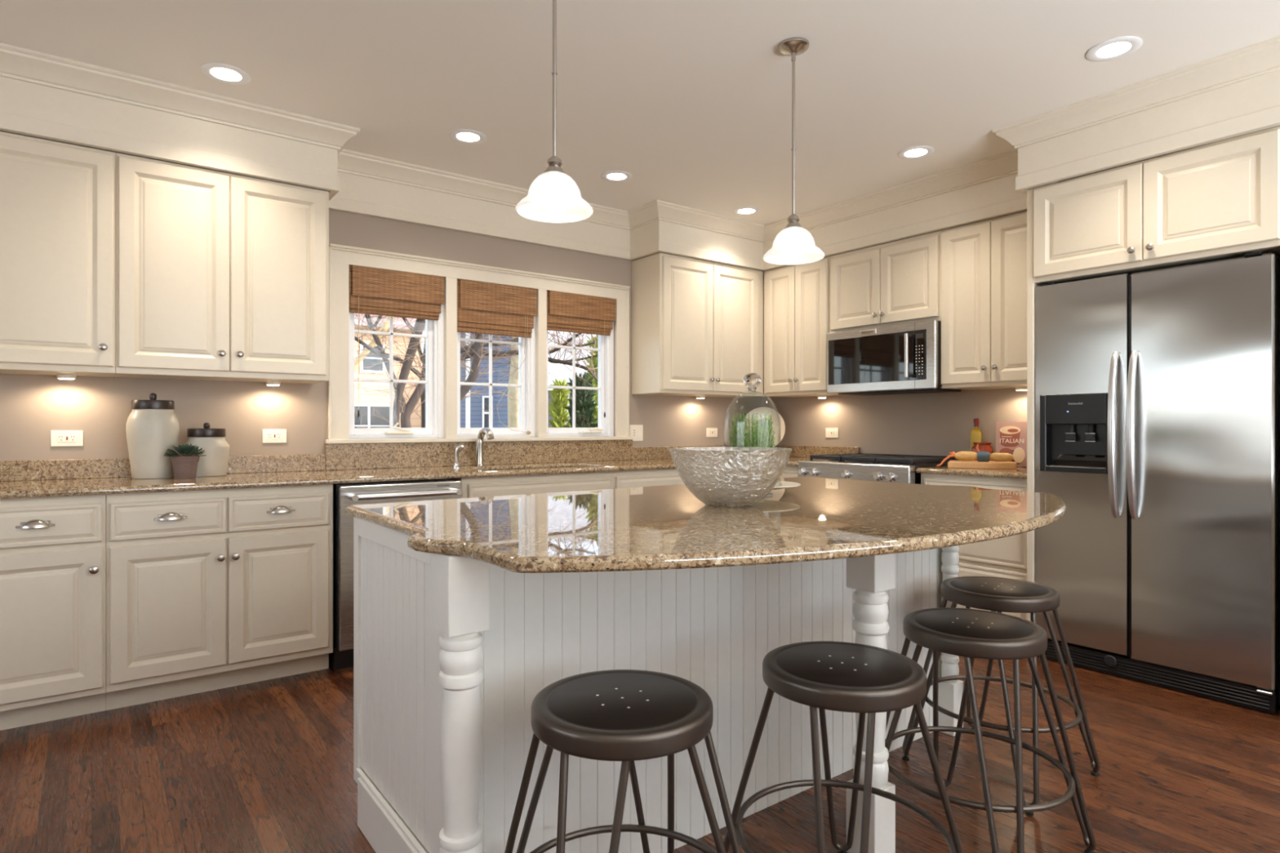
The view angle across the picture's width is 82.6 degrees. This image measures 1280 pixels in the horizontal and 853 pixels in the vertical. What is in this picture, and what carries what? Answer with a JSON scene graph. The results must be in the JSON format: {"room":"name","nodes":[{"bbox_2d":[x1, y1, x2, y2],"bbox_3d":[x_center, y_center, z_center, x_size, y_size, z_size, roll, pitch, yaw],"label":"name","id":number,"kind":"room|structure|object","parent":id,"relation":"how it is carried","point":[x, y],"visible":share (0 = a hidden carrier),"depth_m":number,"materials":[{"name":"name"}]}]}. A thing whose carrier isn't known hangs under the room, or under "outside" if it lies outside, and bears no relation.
{"room":"kitchen","nodes":[
{"label":"kitchen","id":0,"kind":"room"},
{"bbox_2d":[170,455,199,479],"bbox_3d":[-2.076,0.186,3.323,0.114,0.104,0.114,0,0,-37],"label":"pot","id":1,"kind":"object","parent":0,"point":[184,467],"depth_m":3.28,"materials":[{"name":"ceramic"}]},
{"bbox_2d":[0,130,762,461],"bbox_3d":[-1.639,-0.171,4.111,6.730,2.645,0.140,0,0,-37],"label":"wall","id":2,"kind":"structure","parent":0,"point":[32,406],"depth_m":3.85,"materials":[{"name":"beige paint"}]},
{"bbox_2d":[0,131,115,377],"bbox_3d":[-2.564,-0.707,3.090,0.544,0.954,0.374,0,0,-37],"label":"upper cabinet","id":3,"kind":"object","parent":2,"relation":"attached to","point":[58,199],"visible":1,"depth_m":3.01,"materials":[{"name":"beige paint"}]},
{"bbox_2d":[56,373,76,379],"bbox_3d":[-2.538,-0.219,3.221,0.070,0.022,0.070,0,0,-37],"label":"puck light","id":4,"kind":"object","parent":3,"relation":"attached to","point":[61,376],"visible":1,"depth_m":3.20,"materials":[{"name":"white plastic"}]},
{"bbox_2d":[50,430,83,446],"bbox_3d":[-2.595,0.054,3.297,0.116,0.072,0.010,0,0,-37],"label":"wall outlet","id":5,"kind":"object","parent":2,"relation":"attached to","point":[58,437],"visible":1,"depth_m":3.29,"materials":[{"name":"white plastic"}]},
{"bbox_2d":[57,434,76,442],"bbox_3d":[-2.593,0.054,3.295,0.068,0.034,0.002,0,0,-37],"label":"receptacle","id":6,"kind":"object","parent":5,"relation":"attached to","point":[60,437],"depth_m":3.29,"materials":[{"name":"white plastic"}]},
{"bbox_2d":[114,152,328,383],"bbox_3d":[-1.998,-0.707,3.517,0.872,0.954,0.374,0,0,-37],"label":"upper cabinet","id":7,"kind":"object","parent":2,"relation":"attached to","point":[220,276],"visible":0.99,"depth_m":3.37,"materials":[{"name":"beige paint"}]},
{"bbox_2d":[265,381,280,386],"bbox_3d":[-1.875,-0.219,3.721,0.070,0.022,0.070,0,0,-37],"label":"puck light","id":8,"kind":"object","parent":7,"relation":"attached to","point":[268,383],"visible":1,"depth_m":3.70,"materials":[{"name":"white plastic"}]},
{"bbox_2d":[262,429,286,443],"bbox_3d":[-1.913,0.050,3.811,0.116,0.072,0.010,0,0,-37],"label":"wall outlet","id":9,"kind":"object","parent":2,"relation":"attached to","point":[268,436],"visible":1,"depth_m":3.81,"materials":[{"name":"white plastic"}]},
{"bbox_2d":[267,432,281,439],"bbox_3d":[-1.911,0.050,3.809,0.068,0.034,0.002,0,0,-37],"label":"receptacle","id":10,"kind":"object","parent":9,"relation":"attached to","point":[270,435],"depth_m":3.81,"materials":[{"name":"white plastic"}]},
{"bbox_2d":[0,440,733,481],"bbox_3d":[-1.626,0.166,4.012,6.627,0.143,0.033,0,0,-37],"label":"backsplash","id":11,"kind":"structure","parent":2,"relation":"attached to","point":[407,455],"depth_m":4.14,"materials":[{"name":"stone"}]},
{"bbox_2d":[348,299,443,439],"bbox_3d":[-1.433,-0.413,4.256,0.559,0.966,0.137,0,0,-37],"label":"window","id":12,"kind":"structure","parent":2,"relation":"in","point":[433,335],"depth_m":4.31,"materials":[{"name":"white paint"}]},
{"bbox_2d":[354,315,426,427],"bbox_3d":[-1.452,-0.414,4.252,0.424,0.844,0.016,0,0,-37],"label":"grille","id":13,"kind":"object","parent":12,"relation":"attached to","point":[391,333],"depth_m":4.25,"materials":[{"name":"white paint"}]},
{"bbox_2d":[348,265,444,417],"bbox_3d":[-1.399,-0.472,4.210,0.552,0.841,0.061,0,0,-37],"label":"window shade","id":14,"kind":"object","parent":12,"relation":"attached to","point":[371,291],"visible":0.98,"depth_m":4.17,"materials":[{"name":"brown wood"}]},
{"bbox_2d":[328,243,630,439],"bbox_3d":[-0.922,-0.462,4.616,2.023,1.064,0.158,0,0,-37],"label":"trim","id":15,"kind":"structure","parent":2,"relation":"attached to","point":[340,256],"depth_m":4.39,"materials":[{"name":"white paint"}]},
{"bbox_2d":[325,436,632,444],"bbox_3d":[-0.917,0.082,4.615,2.054,0.024,0.165,0,0,-37],"label":"trim","id":16,"kind":"structure","parent":2,"relation":"attached to","point":[548,438],"depth_m":4.40,"materials":[{"name":"white paint"}]},
{"bbox_2d":[457,315,535,438],"bbox_3d":[-0.938,-0.413,4.641,0.555,0.966,0.118,0,0,-37],"label":"window","id":17,"kind":"structure","parent":2,"relation":"in","point":[526,371],"depth_m":4.74,"materials":[{"name":"white paint"}]},
{"bbox_2d":[460,334,520,427],"bbox_3d":[-0.951,-0.414,4.630,0.420,0.844,0.016,0,0,-37],"label":"grille","id":18,"kind":"object","parent":17,"relation":"attached to","point":[490,340],"depth_m":4.63,"materials":[{"name":"white paint"}]},
{"bbox_2d":[457,279,537,434],"bbox_3d":[-0.894,-0.420,4.583,0.548,0.946,0.074,0,0,-37],"label":"window shade","id":19,"kind":"object","parent":17,"relation":"attached to","point":[482,308],"visible":1,"depth_m":4.56,"materials":[{"name":"brown wood"}]},
{"bbox_2d":[546,321,613,436],"bbox_3d":[-0.434,-0.413,5.007,0.559,0.966,0.141,0,0,-37],"label":"window","id":20,"kind":"structure","parent":2,"relation":"in","point":[605,428],"depth_m":5.11,"materials":[{"name":"white paint"}]},
{"bbox_2d":[547,332,599,427],"bbox_3d":[-0.454,-0.414,5.004,0.424,0.844,0.016,0,0,-37],"label":"grille","id":21,"kind":"object","parent":20,"relation":"attached to","point":[573,347],"depth_m":5.00,"materials":[{"name":"white paint"}]},
{"bbox_2d":[546,290,615,417],"bbox_3d":[-0.401,-0.477,4.962,0.552,0.831,0.061,0,0,-37],"label":"window shade","id":22,"kind":"object","parent":20,"relation":"attached to","point":[566,312],"visible":0.99,"depth_m":4.93,"materials":[{"name":"brown wood"}]},
{"bbox_2d":[630,424,643,440],"bbox_3d":[-0.025,0.046,5.234,0.116,0.116,0.010,0,0,-37],"label":"wall switch","id":23,"kind":"object","parent":2,"relation":"attached to","point":[636,430],"visible":1,"depth_m":5.24,"materials":[{"name":"white plastic"}]},
{"bbox_2d":[0,70,1279,271],"bbox_3d":[-0.992,-1.302,3.739,6.730,0.232,2.985,0,0,-9],"label":"trim","id":24,"kind":"structure","parent":2,"relation":"attached to","point":[1253,104],"depth_m":3.51,"materials":[{"name":"white paint"}]},
{"bbox_2d":[0,35,1279,242],"bbox_3d":[-0.997,-1.443,3.688,6.695,0.100,2.992,0,0,-9],"label":"trim","id":25,"kind":"structure","parent":2,"relation":"attached to","point":[1262,58],"depth_m":3.47,"materials":[{"name":"white paint"}]},
{"bbox_2d":[631,252,763,397],"bbox_3d":[0.456,-0.707,5.366,1.011,0.954,0.374,0,0,-37],"label":"upper cabinet","id":26,"kind":"object","parent":2,"relation":"attached to","point":[697,325],"visible":0.99,"depth_m":5.16,"materials":[{"name":"beige paint"}]},
{"bbox_2d":[696,395,705,399],"bbox_3d":[0.456,-0.219,5.477,0.070,0.022,0.070,0,0,-37],"label":"puck light","id":27,"kind":"object","parent":26,"relation":"attached to","point":[697,397],"visible":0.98,"depth_m":5.45,"materials":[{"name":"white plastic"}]},
{"bbox_2d":[706,427,717,437],"bbox_3d":[0.562,0.047,5.676,0.116,0.072,0.010,0,0,-37],"label":"wall outlet","id":28,"kind":"object","parent":2,"relation":"attached to","point":[710,432],"visible":1,"depth_m":5.67,"materials":[{"name":"white plastic"}]},
{"bbox_2d":[709,430,715,435],"bbox_3d":[0.564,0.047,5.674,0.068,0.034,0.002,0,0,-37],"label":"receptacle","id":29,"kind":"object","parent":28,"relation":"attached to","point":[711,432],"depth_m":5.68,"materials":[{"name":"white plastic"}]},
{"bbox_2d":[0,0,1279,225],"bbox_3d":[0.457,-1.543,1.246,6.830,0.100,7.240,0,0,-37],"label":"ceiling","id":30,"kind":"structure","parent":0,"point":[691,100],"depth_m":3.07,"materials":[{"name":"paint"}]},
{"bbox_2d":[200,62,251,84],"bbox_3d":[-1.752,-1.490,3.081,0.188,0.006,0.188,0,0,-37],"label":"recessed light","id":31,"kind":"object","parent":30,"relation":"in","point":[221,73],"visible":1,"depth_m":3.08,"materials":[{"name":"white paint"}]},
{"bbox_2d":[448,128,486,144],"bbox_3d":[-0.885,-1.490,3.747,0.188,0.006,0.188,0,0,-37],"label":"recessed light","id":32,"kind":"object","parent":30,"relation":"in","point":[462,135],"visible":1,"depth_m":3.74,"materials":[{"name":"white paint"}]},
{"bbox_2d":[515,0,593,222],"bbox_3d":[-0.263,-1.075,2.240,0.238,0.835,0.238,0,0,-37],"label":"pendant light","id":33,"kind":"object","parent":30,"relation":"hanging from","point":[553,196],"visible":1,"depth_m":2.23,"materials":[{"name":"white glass"}]},
{"bbox_2d":[600,170,632,182],"bbox_3d":[-0.140,-1.490,4.340,0.188,0.006,0.188,0,0,-37],"label":"recessed light","id":34,"kind":"object","parent":30,"relation":"in","point":[613,175],"visible":1,"depth_m":4.33,"materials":[{"name":"white paint"}]},
{"bbox_2d":[733,206,759,215],"bbox_3d":[0.737,-1.490,5.038,0.188,0.006,0.188,0,0,-37],"label":"recessed light","id":35,"kind":"object","parent":30,"relation":"in","point":[746,211],"visible":1,"depth_m":5.03,"materials":[{"name":"white paint"}]},
{"bbox_2d":[762,36,824,265],"bbox_3d":[0.601,-1.075,2.851,0.238,0.835,0.238,0,0,-37],"label":"pendant light","id":36,"kind":"object","parent":30,"relation":"hanging from","point":[793,245],"visible":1,"depth_m":2.83,"materials":[{"name":"white glass"}]},
{"bbox_2d":[897,146,934,159],"bbox_3d":[1.502,-1.490,3.964,0.188,0.006,0.188,0,0,-37],"label":"recessed light","id":37,"kind":"object","parent":30,"relation":"in","point":[916,152],"visible":1,"depth_m":3.96,"materials":[{"name":"white paint"}]},
{"bbox_2d":[1085,36,1142,61],"bbox_3d":[1.873,-1.490,2.879,0.188,0.006,0.188,0,0,-37],"label":"recessed light","id":38,"kind":"object","parent":30,"relation":"in","point":[1118,47],"visible":1,"depth_m":2.87,"materials":[{"name":"white paint"}]},
{"bbox_2d":[0,655,1279,852],"bbox_3d":[0.469,1.202,1.230,6.830,0.100,7.200,0,0,-37],"label":"floor","id":39,"kind":"structure","parent":0,"point":[266,766],"depth_m":2.36,"materials":[{"name":"brown wood"}]},
{"bbox_2d":[0,494,106,730],"bbox_3d":[-2.492,0.710,2.963,0.506,0.884,0.664,0,0,-37],"label":"base cabinet","id":40,"kind":"object","parent":39,"relation":"on","point":[53,549],"visible":0.99,"depth_m":2.79,"materials":[{"name":"beige paint"}]},
{"bbox_2d":[105,484,333,710],"bbox_3d":[-1.947,0.710,3.373,0.856,0.884,0.664,0,0,-37],"label":"base cabinet","id":41,"kind":"object","parent":39,"relation":"on","point":[206,590],"visible":1,"depth_m":3.11,"materials":[{"name":"beige paint"}]},
{"bbox_2d":[328,478,462,670],"bbox_3d":[-1.322,0.713,3.782,0.605,0.879,0.688,0,0,-37],"label":"dishwasher","id":42,"kind":"object","parent":39,"relation":"on","point":[344,495],"visible":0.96,"depth_m":3.42,"materials":[{"name":"silver metal"}]},
{"bbox_2d":[455,471,613,497],"bbox_3d":[-0.723,0.710,4.315,0.965,0.884,0.634,0,0,-37],"label":"base cabinet","id":43,"kind":"object","parent":39,"relation":"on","point":[546,483],"visible":0.1,"depth_m":4.03,"materials":[{"name":"beige paint"}]},
{"bbox_2d":[504,669,740,852],"bbox_3d":[-0.035,0.846,1.451,0.487,0.612,0.487,0,0,-28],"label":"bar stool","id":44,"kind":"object","parent":39,"relation":"on","point":[627,716],"visible":1,"depth_m":1.40,"materials":[{"name":"metal"}]},
{"bbox_2d":[353,516,963,852],"bbox_3d":[0.278,0.710,2.339,2.103,0.884,1.134,0,0,-37],"label":"kitchen island","id":45,"kind":"object","parent":39,"relation":"on","point":[453,654],"visible":0.71,"depth_m":1.92,"materials":[{"name":"white paint"}]},
{"bbox_2d":[346,476,1066,573],"bbox_3d":[0.389,0.253,2.272,2.258,0.030,1.438,0,0,-37],"label":"countertop","id":46,"kind":"structure","parent":45,"relation":"on","point":[655,527],"depth_m":1.81,"materials":[{"name":"stone"}]},
{"bbox_2d":[667,446,792,506],"bbox_3d":[0.272,0.152,2.206,0.374,0.171,0.374,0,0,-37],"label":"glass bowl","id":47,"kind":"object","parent":46,"relation":"on","point":[682,461],"visible":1,"depth_m":2.10,"materials":[{"name":"clear glass"}]},
{"bbox_2d":[708,480,800,496],"bbox_3d":[0.391,0.218,2.536,0.332,0.040,0.332,0,0,-37],"label":"serving plate","id":48,"kind":"object","parent":46,"relation":"on","point":[784,484],"visible":0.27,"depth_m":2.51,"materials":[{"name":"white ceramic"}]},
{"bbox_2d":[728,412,775,484],"bbox_3d":[0.390,0.077,2.537,0.164,0.253,0.155,0,0,24],"label":"herb plant","id":49,"kind":"object","parent":48,"relation":"on","point":[763,442],"visible":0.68,"depth_m":2.50,"materials":[{"name":"plant"}]},
{"bbox_2d":[723,373,782,486],"bbox_3d":[0.391,0.009,2.536,0.204,0.390,0.204,0,0,-37],"label":"glass dome","id":50,"kind":"object","parent":48,"relation":"on","point":[751,380],"visible":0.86,"depth_m":2.52,"materials":[{"name":"clear glass"}]},
{"bbox_2d":[613,466,738,488],"bbox_3d":[0.193,0.710,5.005,1.326,0.884,0.634,0,0,-37],"label":"base cabinet","id":51,"kind":"object","parent":39,"relation":"on","point":[636,478],"visible":0.09,"depth_m":4.52,"materials":[{"name":"beige paint"}]},
{"bbox_2d":[0,456,822,499],"bbox_3d":[-1.345,0.253,3.638,6.626,0.030,0.966,0,0,-37],"label":"countertop","id":52,"kind":"structure","parent":51,"relation":"on","point":[108,486],"depth_m":3.47,"materials":[{"name":"stone"}]},
{"bbox_2d":[125,392,179,479],"bbox_3d":[-2.252,0.041,3.368,0.206,0.393,0.206,0,0,-37],"label":"canister","id":53,"kind":"object","parent":52,"relation":"on","point":[152,426],"visible":0.99,"depth_m":3.29,"materials":[{"name":"beige ceramic"}]},
{"bbox_2d":[164,443,206,479],"bbox_3d":[-2.074,0.158,3.321,0.166,0.160,0.176,0,0,-37],"label":"potted succulent","id":54,"kind":"object","parent":52,"relation":"on","point":[184,467],"visible":1,"depth_m":3.29,"materials":[{"name":"green plant"}]},
{"bbox_2d":[183,422,229,476],"bbox_3d":[-2.089,0.109,3.510,0.193,0.258,0.193,0,0,-37],"label":"canister","id":55,"kind":"object","parent":52,"relation":"on","point":[215,464],"visible":0.9,"depth_m":3.45,"materials":[{"name":"beige ceramic"}]},
{"bbox_2d":[452,444,464,466],"bbox_3d":[-1.070,0.171,4.284,0.071,0.132,0.051,0,0,-10],"label":"sprayer","id":56,"kind":"object","parent":52,"relation":"on","point":[458,448],"visible":1,"depth_m":4.27,"materials":[{"name":"silver metal"}]},
{"bbox_2d":[475,427,494,466],"bbox_3d":[-0.929,0.122,4.370,0.148,0.232,0.059,0,0,33],"label":"faucet","id":57,"kind":"object","parent":52,"relation":"on","point":[479,442],"visible":1,"depth_m":4.38,"materials":[{"name":"silver metal"}]},
{"bbox_2d":[741,407,785,446],"bbox_3d":[0.968,0.042,5.717,0.336,0.390,0.130,0,0,8],"label":"plate","id":58,"kind":"object","parent":52,"relation":"on","point":[780,427],"visible":0.38,"depth_m":5.70,"materials":[{"name":"beige ceramic"}]},
{"bbox_2d":[768,465,798,478],"bbox_3d":[1.238,0.710,5.200,0.619,0.884,0.352,0,0,-37],"label":"base cabinet","id":59,"kind":"object","parent":39,"relation":"on","point":[789,471],"visible":0.06,"depth_m":4.98,"materials":[{"name":"beige paint"}]},
{"bbox_2d":[723,640,964,852],"bbox_3d":[0.463,0.846,1.666,0.487,0.612,0.487,0,0,-30],"label":"bar stool","id":60,"kind":"object","parent":39,"relation":"on","point":[835,676],"visible":1,"depth_m":1.60,"materials":[{"name":"black metal"}]},
{"bbox_2d":[798,453,959,484],"bbox_3d":[1.546,0.626,4.682,0.750,0.872,0.826,0,0,-37],"label":"range","id":61,"kind":"object","parent":39,"relation":"on","point":[889,468],"visible":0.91,"depth_m":4.48,"materials":[{"name":"silver metal"}]},
{"bbox_2d":[808,459,947,469],"bbox_3d":[1.593,0.237,4.717,0.632,0.020,0.826,0,0,-37],"label":"cooktop","id":62,"kind":"object","parent":61,"relation":"in","point":[926,464],"depth_m":4.42,"materials":[{"name":"black metal"}]},
{"bbox_2d":[920,473,1026,619],"bbox_3d":[2.046,0.710,4.129,0.619,0.884,0.637,0,0,-37],"label":"base cabinet","id":63,"kind":"object","parent":39,"relation":"on","point":[1005,557],"visible":0.23,"depth_m":3.86,"materials":[{"name":"beige paint"}]},
{"bbox_2d":[915,466,1026,479],"bbox_3d":[2.035,0.253,4.126,0.638,0.030,0.643,0,0,-37],"label":"countertop","id":64,"kind":"structure","parent":63,"relation":"on","point":[1019,473],"depth_m":3.95,"materials":[{"name":"stone"}]},
{"bbox_2d":[970,418,982,451],"bbox_3d":[2.087,0.094,4.517,0.060,0.287,0.060,0,0,36],"label":"oil bottle","id":65,"kind":"object","parent":64,"relation":"on","point":[975,434],"visible":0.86,"depth_m":4.50,"materials":[{"name":"yellow glass"}]},
{"bbox_2d":[947,460,1017,469],"bbox_3d":[1.965,0.220,4.179,0.355,0.036,0.225,0,0,26],"label":"cutting board","id":66,"kind":"object","parent":64,"relation":"on","point":[951,464],"visible":0.97,"depth_m":4.09,"materials":[{"name":"brown wood"}]},
{"bbox_2d":[936,443,1013,466],"bbox_3d":[1.913,0.165,4.165,0.397,0.134,0.083,0,0,26],"label":"bread loaves","id":67,"kind":"object","parent":66,"relation":"on","point":[961,455],"visible":1,"depth_m":4.14,"materials":[{"name":"beige food"}]},
{"bbox_2d":[971,442,993,461],"bbox_3d":[2.069,0.167,4.400,0.124,0.142,0.124,0,0,-37],"label":"clay jar","id":68,"kind":"object","parent":64,"relation":"on","point":[983,446],"visible":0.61,"depth_m":4.36,"materials":[{"name":"ceramic"}]},
{"bbox_2d":[995,422,1026,467],"bbox_3d":[2.198,0.107,4.300,0.173,0.268,0.105,0,0,38],"label":"cookbook","id":69,"kind":"object","parent":64,"relation":"on","point":[1011,437],"visible":0.72,"depth_m":4.28,"materials":[{"name":"orange paper"}]},
{"bbox_2d":[1000,431,1020,447],"bbox_3d":[2.183,0.072,4.298,0.112,0.097,0.009,0,0,38],"label":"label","id":70,"kind":"object","parent":69,"relation":"on","point":[1007,438],"depth_m":4.30,"materials":[{"name":"red paper"}]},
{"bbox_2d":[884,607,1096,852],"bbox_3d":[0.916,0.846,2.005,0.487,0.612,0.487,0,0,-37],"label":"bar stool","id":71,"kind":"object","parent":39,"relation":"on","point":[969,633],"visible":0.89,"depth_m":1.93,"materials":[{"name":"black metal"}]},
{"bbox_2d":[902,576,1100,814],"bbox_3d":[1.213,0.846,2.464,0.487,0.612,0.487,0,0,-35],"label":"bar stool","id":72,"kind":"object","parent":39,"relation":"on","point":[998,594],"visible":0.87,"depth_m":2.38,"materials":[{"name":"black metal"}]},
{"bbox_2d":[1026,188,1042,621],"bbox_3d":[2.222,-0.016,3.842,0.683,2.336,0.032,0,0,-37],"label":"end panel","id":73,"kind":"object","parent":39,"relation":"on","point":[1031,286],"visible":0.24,"depth_m":3.63,"materials":[{"name":"beige paint"}]},
{"bbox_2d":[1035,251,1279,714],"bbox_3d":[2.479,0.222,3.436,0.744,1.853,0.916,0,0,-37],"label":"refrigerator","id":74,"kind":"object","parent":39,"relation":"on","point":[1157,391],"visible":0.98,"depth_m":3.18,"materials":[{"name":"silver metal"}]},
{"bbox_2d":[762,124,1279,462],"bbox_3d":[3.187,-0.171,3.215,0.100,2.645,7.100,0,0,-37],"label":"wall","id":75,"kind":"structure","parent":0,"point":[931,424],"depth_m":4.96,"materials":[{"name":"beige paint"}]},
{"bbox_2d":[764,256,845,397],"bbox_3d":[1.246,-0.707,5.390,0.379,0.954,0.634,0,0,-37],"label":"upper cabinet","id":76,"kind":"object","parent":75,"relation":"attached to","point":[797,297],"visible":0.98,"depth_m":5.27,"materials":[{"name":"beige paint"}]},
{"bbox_2d":[817,395,826,398],"bbox_3d":[1.352,-0.219,5.401,0.070,0.022,0.070,0,0,-37],"label":"puck light","id":77,"kind":"object","parent":76,"relation":"attached to","point":[818,396],"visible":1,"depth_m":5.37,"materials":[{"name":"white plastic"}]},
{"bbox_2d":[772,444,860,457],"bbox_3d":[1.297,0.193,5.614,0.029,0.089,0.933,0,0,-37],"label":"backsplash","id":78,"kind":"structure","parent":75,"relation":"attached to","point":[797,451],"depth_m":5.53,"materials":[{"name":"stone"}]},
{"bbox_2d":[826,427,838,437],"bbox_3d":[1.436,0.048,5.447,0.010,0.072,0.116,0,0,-37],"label":"wall outlet","id":79,"kind":"object","parent":75,"relation":"attached to","point":[830,432],"visible":1,"depth_m":5.44,"materials":[{"name":"white plastic"}]},
{"bbox_2d":[827,431,835,435],"bbox_3d":[1.434,0.048,5.446,0.002,0.034,0.068,0,0,-37],"label":"receptacle","id":80,"kind":"object","parent":79,"relation":"attached to","point":[829,433],"depth_m":5.44,"materials":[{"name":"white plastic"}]},
{"bbox_2d":[831,231,941,333],"bbox_3d":[1.683,-0.912,4.809,0.379,0.544,0.818,0,0,-37],"label":"upper cabinet","id":81,"kind":"object","parent":75,"relation":"attached to","point":[899,282],"visible":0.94,"depth_m":4.67,"materials":[{"name":"beige paint"}]},
{"bbox_2d":[826,320,960,395],"bbox_3d":[1.657,-0.429,4.768,0.469,0.419,0.806,0,0,-37],"label":"microwave","id":82,"kind":"object","parent":81,"relation":"attached to","point":[904,358],"visible":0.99,"depth_m":4.62,"materials":[{"name":"silver metal"}]},
{"bbox_2d":[941,210,1026,390],"bbox_3d":[2.132,-0.707,4.214,0.379,0.954,0.670,0,0,-37],"label":"upper cabinet","id":83,"kind":"object","parent":75,"relation":"attached to","point":[984,264],"visible":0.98,"depth_m":4.17,"materials":[{"name":"beige paint"}]},
{"bbox_2d":[1014,386,1026,391],"bbox_3d":[2.224,-0.219,4.243,0.070,0.022,0.070,0,0,-37],"label":"puck light","id":84,"kind":"object","parent":83,"relation":"attached to","point":[1017,388],"visible":0.89,"depth_m":4.22,"materials":[{"name":"white plastic"}]},
{"bbox_2d":[1033,126,1279,284],"bbox_3d":[2.497,-0.949,3.434,0.734,0.470,0.950,0,0,-37],"label":"upper cabinet","id":85,"kind":"object","parent":75,"relation":"attached to","point":[1219,201],"visible":0.99,"depth_m":3.17,"materials":[{"name":"beige paint"}]},
{"label":"outside","id":86,"kind":"structure","parent":0,"visible":0},
{"bbox_3d":[-7.429,1.852,34.783,90.000,0.200,55.500,0,0,-37],"label":"lawn","id":87,"kind":"structure","parent":86,"visible":0},
{"bbox_2d":[354,313,413,378],"bbox_3d":[-4.444,-0.602,12.141,2.650,4.813,1.514,0,0,-17],"label":"bare tree","id":88,"kind":"object","parent":87,"relation":"on","point":[387,324],"visible":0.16,"depth_m":11.96,"materials":[{"name":"beige plant"}]},
{"bbox_2d":[354,313,425,427],"bbox_3d":[-17.484,-2.973,33.233,12.800,9.450,9.600,0,0,-41],"label":"house","id":89,"kind":"structure","parent":87,"relation":"on","point":[365,407],"depth_m":32.59,"materials":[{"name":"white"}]},
{"bbox_2d":[354,313,469,427],"bbox_3d":[-2.957,-0.338,9.109,2.063,4.281,2.313,0,0,45],"label":"bare tree","id":90,"kind":"object","parent":87,"relation":"on","point":[400,406],"visible":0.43,"depth_m":8.95,"materials":[{"name":"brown plant"}]},
{"bbox_2d":[460,332,511,427],"bbox_3d":[-4.824,-2.148,23.627,3.300,7.800,4.200,0,0,3],"label":"house","id":91,"kind":"structure","parent":87,"relation":"on","point":[471,416],"depth_m":21.90,"materials":[{"name":"blue"}]},
{"bbox_2d":[376,318,597,408],"bbox_3d":[-1.367,0.043,7.882,2.761,3.521,1.606,0,0,-15],"label":"bare tree","id":92,"kind":"object","parent":87,"relation":"on","point":[474,350],"visible":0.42,"depth_m":7.62,"materials":[{"name":"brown plant"}]},
{"bbox_2d":[478,336,556,427],"bbox_3d":[-1.828,-0.379,11.001,1.163,4.362,0.922,0,0,-37],"label":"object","id":93,"kind":"object","parent":87,"relation":"on","point":[513,392],"visible":0.17,"depth_m":10.89,"materials":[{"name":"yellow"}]},
{"bbox_2d":[547,378,571,427],"bbox_3d":[-1.429,0.471,13.012,0.698,2.662,0.655,0,0,-37],"label":"evergreen shrub","id":94,"kind":"object","parent":87,"relation":"on","point":[557,411],"visible":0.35,"depth_m":12.93,"materials":[{"name":"green plant"}]},
{"bbox_2d":[547,330,597,427],"bbox_3d":[-0.603,-1.638,33.741,10.600,6.780,7.060,0,0,-4],"label":"house","id":95,"kind":"structure","parent":87,"relation":"on","point":[554,368],"depth_m":31.16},
{"bbox_2d":[563,371,597,427],"bbox_3d":[-0.941,0.445,12.011,0.726,2.714,0.678,0,0,-10],"label":"evergreen shrub","id":96,"kind":"object","parent":87,"relation":"on","point":[584,406],"visible":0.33,"depth_m":11.91,"materials":[{"name":"green plant"}]},
{"bbox_2d":[584,333,597,427],"bbox_3d":[-0.755,-0.051,14.509,0.847,3.707,0.956,0,0,-37],"label":"evergreen shrub","id":97,"kind":"object","parent":87,"relation":"on","point":[594,360],"visible":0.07,"depth_m":14.36,"materials":[{"name":"green plant"}]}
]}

